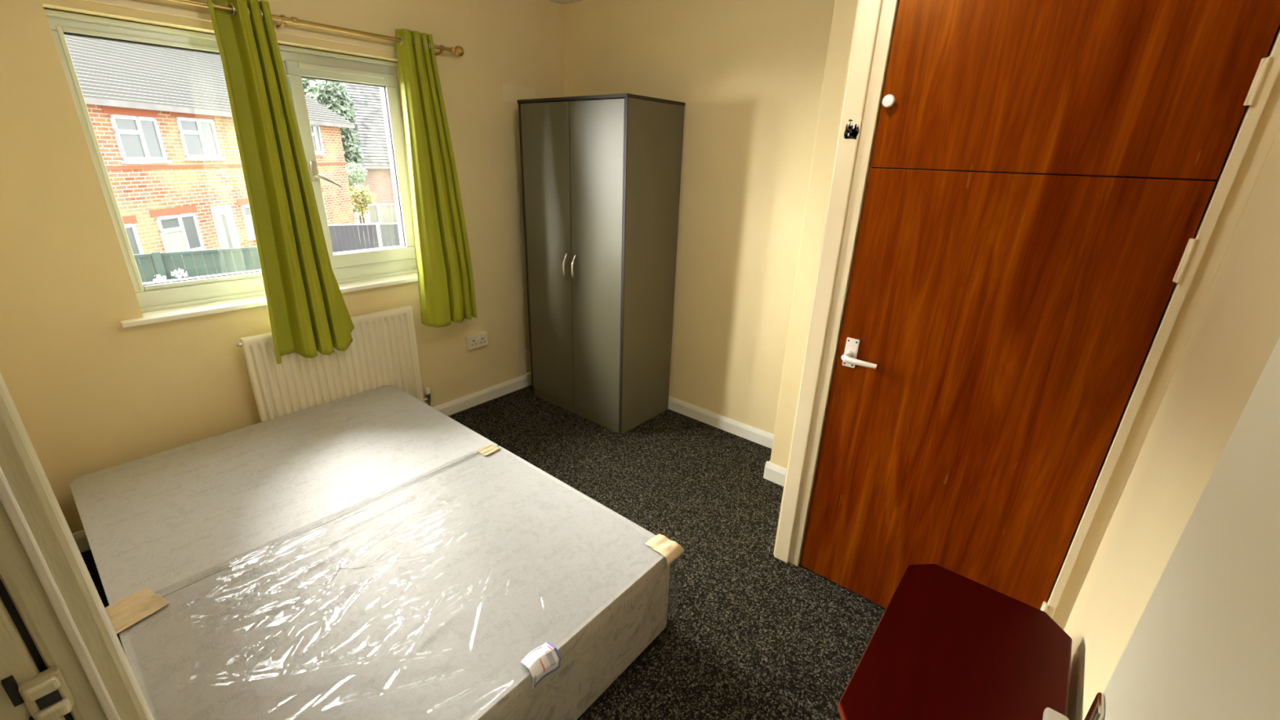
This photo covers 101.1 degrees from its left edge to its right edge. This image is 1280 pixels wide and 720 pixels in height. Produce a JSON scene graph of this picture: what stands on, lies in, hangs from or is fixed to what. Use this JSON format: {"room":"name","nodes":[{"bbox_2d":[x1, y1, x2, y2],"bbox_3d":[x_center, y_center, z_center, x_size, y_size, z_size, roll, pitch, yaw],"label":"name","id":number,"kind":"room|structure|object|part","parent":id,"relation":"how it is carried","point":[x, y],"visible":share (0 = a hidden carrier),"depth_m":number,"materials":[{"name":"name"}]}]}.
{"room":"bedroom","nodes":[
{"label":"bedroom","id":0,"kind":"room"},
{"bbox_2d":[246,217,254,235],"bbox_3d":[-13.350,-4.641,18.205,0.006,0.551,0.609,2,21,2],"label":"window","id":1,"kind":"structure","parent":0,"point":[249,220],"depth_m":18.03,"materials":[{"name":"white"}]},
{"bbox_2d":[0,0,564,533],"bbox_3d":[-1.905,-0.479,2.214,0.282,2.480,4.350,18,27,36],"label":"wall","id":2,"kind":"structure","parent":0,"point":[90,393],"depth_m":2.13,"materials":[{"name":"beige paint"}]},
{"bbox_2d":[44,0,417,328],"bbox_3d":[-1.618,-0.830,2.308,0.205,1.118,1.435,18,27,36],"label":"window","id":3,"kind":"structure","parent":2,"relation":"attached to","point":[159,301],"depth_m":2.30,"materials":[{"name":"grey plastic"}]},
{"bbox_3d":[-1.588,-0.324,2.523,0.155,0.022,1.347,18,27,36],"label":"sill","id":4,"kind":"part","parent":3,"relation":"part of","materials":[{"name":"white plastic"}]},
{"bbox_3d":[-1.467,-0.865,2.459,0.122,0.122,0.046,-10,24,-29],"label":"handle","id":5,"kind":"part","parent":3,"relation":"part of","materials":[{"name":"silver metal"}]},
{"bbox_2d":[297,62,385,79],"bbox_3d":[-1.370,-1.336,2.433,0.017,0.022,0.380,18,27,36],"label":"vent","id":6,"kind":"object","parent":3,"relation":"attached to","point":[322,68],"depth_m":2.42,"materials":[{"name":"grey plastic"}]},
{"bbox_3d":[-1.411,-0.941,2.624,0.074,0.910,0.480,18,27,36],"label":"sash","id":7,"kind":"part","parent":3,"relation":"part of","materials":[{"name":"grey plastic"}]},
{"bbox_2d":[71,373,531,552],"bbox_3d":[-1.381,0.382,3.020,0.016,0.084,2.660,18,27,36],"label":"baseboard","id":8,"kind":"structure","parent":2,"relation":"attached to","point":[453,406],"depth_m":3.37,"materials":[{"name":"white paint"}]},
{"bbox_2d":[167,0,464,56],"bbox_3d":[-1.484,-1.339,2.062,0.112,0.063,1.753,18,27,36],"label":"pole","id":9,"kind":"object","parent":2,"relation":"attached to","point":[458,51],"visible":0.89,"depth_m":2.18,"materials":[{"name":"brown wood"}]},
{"bbox_2d":[206,0,354,364],"bbox_3d":[-1.484,-0.695,2.211,0.150,1.411,0.375,18,27,36],"label":"curtain","id":10,"kind":"object","parent":9,"relation":"hanging from","point":[308,313],"visible":1,"depth_m":2.18,"materials":[{"name":"fabric"}]},
{"bbox_2d":[394,28,477,327],"bbox_3d":[-1.047,-0.872,2.694,0.147,1.407,0.317,20,27,38],"label":"curtain","id":11,"kind":"object","parent":9,"relation":"hanging from","point":[446,291],"visible":1,"depth_m":2.68,"materials":[{"name":"fabric"}]},
{"bbox_2d":[235,305,431,422],"bbox_3d":[-1.496,0.146,2.702,0.091,0.747,0.837,18,27,36],"label":"radiator","id":12,"kind":"object","parent":2,"relation":"attached to","point":[383,351],"visible":0.66,"depth_m":2.62,"materials":[{"name":"beige metal"}]},
{"bbox_2d":[464,331,488,350],"bbox_3d":[-1.012,-0.120,3.266,0.038,0.088,0.144,18,27,36],"label":"double socket","id":13,"kind":"object","parent":2,"relation":"attached to","point":[473,341],"visible":1,"depth_m":3.25,"materials":[{"name":"beige plastic"}]},
{"bbox_2d":[80,385,885,719],"bbox_3d":[-0.577,1.106,1.505,3.400,0.120,4.200,18,27,36],"label":"floor","id":14,"kind":"structure","parent":0,"point":[755,634],"depth_m":2.07,"materials":[{"name":"grey carpet"}]},
{"bbox_2d":[69,385,684,719],"bbox_3d":[-0.986,0.677,1.864,1.926,0.395,1.290,18,27,36],"label":"bed base","id":15,"kind":"object","parent":14,"relation":"on","point":[372,554],"visible":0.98,"depth_m":1.57,"materials":[{"name":"grey fabric"}]},
{"bbox_2d":[516,93,685,435],"bbox_3d":[-0.260,-0.554,3.155,0.811,1.800,0.501,18,27,36],"label":"wardrobe","id":16,"kind":"object","parent":14,"relation":"on","point":[601,174],"visible":1,"depth_m":2.92,"materials":[{"name":"grey"}]},
{"bbox_3d":[-0.535,-0.572,3.111,0.388,1.714,0.016,18,27,36],"label":"door","id":17,"kind":"part","parent":16,"relation":"part of","materials":[{"name":"grey laminate"}]},
{"bbox_3d":[-0.425,-0.524,2.993,0.015,0.164,0.040,18,27,36],"label":"bow handle","id":18,"kind":"part","parent":16,"relation":"part of","materials":[{"name":"silver metal"}]},
{"bbox_3d":[-0.371,-0.506,2.952,0.015,0.164,0.040,18,27,36],"label":"bow handle","id":19,"kind":"part","parent":16,"relation":"part of","materials":[{"name":"silver metal"}]},
{"bbox_3d":[-0.237,-0.473,2.884,0.375,1.714,0.016,18,27,36],"label":"door","id":20,"kind":"part","parent":16,"relation":"part of","materials":[{"name":"grey laminate"}]},
{"bbox_3d":[-0.221,-1.390,2.845,0.811,0.016,0.465,18,27,36],"label":"panel","id":21,"kind":"part","parent":16,"relation":"part of","materials":[{"name":"black wood"}]},
{"bbox_3d":[0.057,-0.453,2.941,0.016,1.784,0.457,18,27,36],"label":"panel","id":22,"kind":"part","parent":16,"relation":"part of","materials":[{"name":"grey laminate"}]},
{"bbox_2d":[837,563,1071,719],"bbox_3d":[0.728,0.914,1.278,0.372,0.480,0.628,18,27,36],"label":"side table","id":23,"kind":"object","parent":14,"relation":"on","point":[946,644],"visible":1,"depth_m":1.21,"materials":[{"name":"brown wood"}]},
{"bbox_2d":[773,0,1279,629],"bbox_3d":[1.084,-0.231,1.661,0.910,2.360,0.555,18,27,36],"label":"door","id":24,"kind":"structure","parent":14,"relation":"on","point":[1035,209],"depth_m":1.44,"materials":[{"name":"wood"}]},
{"bbox_3d":[0.764,-0.321,1.948,0.035,2.300,0.500,18,27,36],"label":"panel","id":25,"kind":"part","parent":24,"relation":"part of","materials":[{"name":"beige paint"}]},
{"bbox_3d":[0.644,-0.278,1.744,0.099,2.360,0.052,18,27,36],"label":"frame post","id":26,"kind":"part","parent":24,"relation":"part of","materials":[{"name":"beige paint"}]},
{"bbox_3d":[0.709,-0.024,1.768,0.042,0.100,0.007,18,27,36],"label":"handle plate","id":27,"kind":"part","parent":24,"relation":"part of","materials":[{"name":"white metal"}]},
{"bbox_2d":[842,115,862,139],"bbox_3d":[0.632,-0.691,1.569,0.046,0.064,0.002,18,27,36],"label":"sticker","id":28,"kind":"object","parent":24,"relation":"attached to","point":[852,124],"visible":1,"depth_m":1.57,"materials":[{"name":"black paper"}]},
{"bbox_3d":[0.720,-0.001,1.722,0.116,0.028,0.058,18,27,36],"label":"lever handle","id":29,"kind":"part","parent":24,"relation":"part of","materials":[{"name":"white metal"}]},
{"bbox_3d":[0.709,-0.735,1.496,0.034,0.034,0.031,18,27,36],"label":"knob","id":30,"kind":"part","parent":24,"relation":"part of","materials":[{"name":"white plastic"}]},
{"bbox_3d":[0.962,0.216,1.652,0.740,1.512,0.025,18,27,36],"label":"cupboard door","id":31,"kind":"part","parent":24,"relation":"part of","materials":[{"name":"brown wood"}]},
{"bbox_3d":[0.997,-0.838,1.243,0.740,0.744,0.025,18,27,36],"label":"cupboard door","id":32,"kind":"part","parent":24,"relation":"part of","materials":[{"name":"brown wood"}]},
{"bbox_3d":[1.283,-0.071,1.264,0.056,2.360,0.038,18,27,36],"label":"frame post","id":33,"kind":"part","parent":24,"relation":"part of","materials":[{"name":"beige paint"}]},
{"bbox_2d":[547,0,582,4],"bbox_3d":[-0.561,-1.260,0.744,3.680,0.120,4.350,18,27,36],"label":"ceiling","id":34,"kind":"structure","parent":0,"point":[560,2],"depth_m":3.08,"materials":[{"name":"beige paint"}]},
{"bbox_2d":[562,0,834,434],"bbox_3d":[0.697,-0.610,2.769,3.000,2.480,0.150,18,27,36],"label":"wall","id":35,"kind":"structure","parent":0,"point":[748,74],"depth_m":2.78,"materials":[{"name":"beige paint"}]},
{"bbox_2d":[667,395,773,448],"bbox_3d":[0.159,0.268,3.445,1.792,0.084,0.016,18,27,36],"label":"baseboard","id":36,"kind":"structure","parent":35,"relation":"attached to","point":[765,438],"depth_m":3.18,"materials":[{"name":"white paint"}]},
{"bbox_2d":[769,0,857,468],"bbox_3d":[0.898,-0.494,2.322,0.277,2.360,0.300,18,27,36],"label":"wall","id":37,"kind":"structure","parent":0,"point":[844,11],"depth_m":2.21,"materials":[{"name":"beige paint"}]},
{"bbox_2d":[763,459,786,486],"bbox_3d":[0.847,0.564,2.724,0.293,0.095,0.300,18,27,36],"label":"baseboard","id":38,"kind":"structure","parent":37,"relation":"attached to","point":[775,473],"depth_m":2.67,"materials":[{"name":"white paint"}]},
{"bbox_2d":[1062,126,1279,719],"bbox_3d":[0.563,0.335,0.323,0.150,2.480,4.350,18,27,36],"label":"wall","id":39,"kind":"structure","parent":0,"point":[1235,332],"depth_m":1.05,"materials":[{"name":"beige paint"}]},
{"bbox_3d":[-1.086,0.059,0.729,3.000,2.360,0.110,18,27,36],"label":"wall","id":40,"kind":"structure","parent":0,"visible":0},
{"bbox_2d":[0,372,154,719],"bbox_3d":[-0.617,0.339,0.463,0.116,2.060,0.241,18,27,36],"label":"trim","id":41,"kind":"structure","parent":40,"relation":"attached to","point":[63,657],"depth_m":0.46,"materials":[{"name":"paint"}]},
{"bbox_3d":[-0.533,0.303,0.473,0.018,0.046,0.026,18,27,36],"label":"strike plate","id":42,"kind":"part","parent":41,"relation":"part of","materials":[{"name":"paint"}]},
{"bbox_2d":[1042,337,1279,719],"bbox_3d":[0.309,0.449,0.345,0.077,1.984,0.718,18,27,36],"label":"door","id":43,"kind":"structure","parent":40,"relation":"in","point":[1205,644],"depth_m":0.42,"materials":[{"name":"beige paint"}]},
{"bbox_3d":[0.472,0.451,0.592,0.036,0.022,0.126,18,27,36],"label":"lever handle","id":44,"kind":"part","parent":43,"relation":"part of","materials":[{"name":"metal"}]},
{"label":"outside","id":45,"kind":"structure","parent":0,"visible":0},
{"bbox_2d":[337,208,396,251],"bbox_3d":[-28.963,-11.474,38.824,89.520,0.200,100.000,18,27,36],"label":"ground","id":46,"kind":"structure","parent":45,"point":[366,218],"depth_m":32.29,"materials":[{"name":"white"}]},
{"bbox_2d":[152,274,166,281],"bbox_3d":[-8.687,-0.664,9.797,0.250,1.886,0.275,18,27,36],"label":"flowering plant","id":47,"kind":"object","parent":46,"relation":"on","point":[159,278],"visible":0.16,"depth_m":9.47,"materials":[{"name":"white plant"}]},
{"bbox_2d":[170,267,187,278],"bbox_3d":[-8.463,-0.759,9.956,0.238,1.962,0.248,1,21,-2],"label":"flowering plant","id":48,"kind":"object","parent":46,"relation":"on","point":[179,273],"visible":0.34,"depth_m":9.62,"materials":[{"name":"white plant"}]},
{"bbox_2d":[133,246,261,283],"bbox_3d":[-8.831,-0.920,9.955,4.400,2.240,0.110,-15,27,-37],"label":"fence","id":49,"kind":"object","parent":46,"relation":"on","point":[162,263],"visible":0.17,"depth_m":9.99,"materials":[{"name":"green wood"}]},
{"bbox_3d":[-8.815,-0.913,9.938,0.120,2.240,0.060,-15,27,-37],"label":"post","id":50,"kind":"part","parent":49,"relation":"part of","materials":[{"name":"green wood"}]},
{"bbox_3d":[-8.814,-1.920,9.588,4.400,0.050,0.060,-15,27,-37],"label":"capping rail","id":51,"kind":"part","parent":49,"relation":"part of","materials":[{"name":"wood"}]},
{"bbox_2d":[64,35,355,281],"bbox_3d":[-16.870,-6.430,15.074,7.910,8.314,18.120,2,21,2],"label":"brick house","id":52,"kind":"structure","parent":46,"relation":"on","point":[162,118],"depth_m":15.30,"materials":[{"name":"brown brick"}]},
{"bbox_3d":[-13.556,-2.936,13.546,0.012,0.930,1.380,2,21,2],"label":"pane","id":53,"kind":"part","parent":52,"relation":"part of","materials":[{"name":"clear glass"}]},
{"bbox_3d":[-13.412,-5.927,14.090,0.012,1.060,1.260,2,21,2],"label":"pane","id":54,"kind":"part","parent":52,"relation":"part of","materials":[{"name":"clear glass"}]},
{"bbox_2d":[164,231,186,252],"bbox_3d":[-13.480,-3.434,15.259,0.006,0.564,0.598,2,21,2],"label":"window","id":55,"kind":"structure","parent":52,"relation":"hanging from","point":[175,241],"depth_m":15.26,"materials":[{"name":"white"}]},
{"bbox_3d":[-13.473,-3.694,15.438,0.012,1.060,1.260,2,21,2],"label":"pane","id":56,"kind":"part","parent":52,"relation":"part of","materials":[{"name":"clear glass"}]},
{"bbox_3d":[-13.331,-6.701,15.912,0.012,1.070,1.280,2,21,2],"label":"pane","id":57,"kind":"part","parent":52,"relation":"part of","materials":[{"name":"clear glass"}]},
{"bbox_3d":[-13.409,-3.917,17.152,0.070,2.140,0.780,2,21,2],"label":"door","id":58,"kind":"part","parent":52,"relation":"part of","materials":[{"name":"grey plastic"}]},
{"bbox_3d":[-13.367,-4.118,17.051,0.013,1.190,0.140,2,21,2],"label":"door pane","id":59,"kind":"part","parent":52,"relation":"part of","materials":[{"name":"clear glass"}]},
{"bbox_3d":[-13.343,-4.899,18.390,0.012,1.040,1.280,2,21,2],"label":"pane","id":60,"kind":"part","parent":52,"relation":"part of","materials":[{"name":"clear glass"}]},
{"bbox_3d":[-13.098,-8.904,21.166,0.012,1.070,0.800,2,21,2],"label":"pane","id":61,"kind":"part","parent":52,"relation":"part of","materials":[{"name":"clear glass"}]},
{"bbox_2d":[302,78,319,101],"bbox_3d":[-26.877,-20.351,43.539,7.092,13.060,14.754,18,27,36],"label":"broadleaf tree","id":62,"kind":"object","parent":46,"relation":"on","point":[309,87],"visible":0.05,"depth_m":40.78,"materials":[{"name":"green plant"}]},
{"bbox_2d":[313,80,368,216],"bbox_3d":[-17.969,-12.395,31.118,2.526,8.429,3.059,18,27,36],"label":"conifer tree","id":63,"kind":"object","parent":46,"relation":"on","point":[336,99],"visible":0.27,"depth_m":30.38,"materials":[{"name":"green plant"}]},
{"bbox_2d":[345,161,367,229],"bbox_3d":[-14.602,-8.408,27.150,1.390,3.406,1.365,18,27,36],"label":"clipped shrub","id":64,"kind":"object","parent":46,"relation":"on","point":[357,177],"visible":0.77,"depth_m":26.59,"materials":[{"name":"green plant"}]},
{"bbox_3d":[-14.635,-8.134,27.280,0.111,2.800,0.111,8,22,15],"label":"stem","id":65,"kind":"part","parent":64,"relation":"part of","materials":[{"name":"brown plant"}]},
{"bbox_2d":[319,80,395,208],"bbox_3d":[-17.570,-17.023,41.751,12.500,8.720,9.000,-17,28,-39],"label":"neighbouring house","id":66,"kind":"structure","parent":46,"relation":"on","point":[366,100],"depth_m":37.17,"materials":[{"name":"brick"}]},
{"bbox_2d":[350,183,377,223],"bbox_3d":[-13.863,-7.493,26.158,1.028,2.463,1.674,18,27,36],"label":"shrub","id":67,"kind":"object","parent":46,"relation":"on","point":[359,202],"visible":0.85,"depth_m":25.97,"materials":[{"name":"green plant"}]},
{"bbox_3d":[-13.860,-7.290,26.276,0.092,2.000,0.092,8,22,15],"label":"stem","id":68,"kind":"part","parent":67,"relation":"part of","materials":[{"name":"brown plant"}]},
{"bbox_2d":[328,222,401,252],"bbox_3d":[-8.869,-4.416,19.886,6.600,1.570,0.111,-9,24,-26],"label":"fence","id":69,"kind":"object","parent":46,"relation":"on","point":[340,246],"visible":0.19,"depth_m":19.19,"materials":[{"name":"wood"}]},
{"bbox_3d":[-8.858,-5.105,19.643,6.600,0.050,0.060,-9,24,-26],"label":"capping rail","id":70,"kind":"part","parent":69,"relation":"part of","materials":[{"name":"white wood"}]},
{"bbox_3d":[-9.614,-4.289,19.497,0.120,1.570,0.060,-9,24,-26],"label":"post","id":71,"kind":"part","parent":69,"relation":"part of","materials":[{"name":"white wood"}]},
{"bbox_2d":[368,203,397,238],"bbox_3d":[-9.865,-7.167,26.767,7.000,1.660,0.111,-13,26,-33],"label":"fence","id":72,"kind":"object","parent":46,"relation":"on","point":[389,215],"visible":0.12,"depth_m":25.03,"materials":[{"name":"beige wood"}]},
{"bbox_3d":[-12.372,-6.580,25.041,0.120,1.660,0.060,-13,26,-33],"label":"post","id":73,"kind":"part","parent":72,"relation":"part of","materials":[{"name":"white wood"}]},
{"bbox_3d":[-9.855,-7.897,26.506,7.000,0.050,0.060,-13,26,-33],"label":"capping rail","id":74,"kind":"part","parent":72,"relation":"part of","materials":[{"name":"grey concrete"}]}
]}

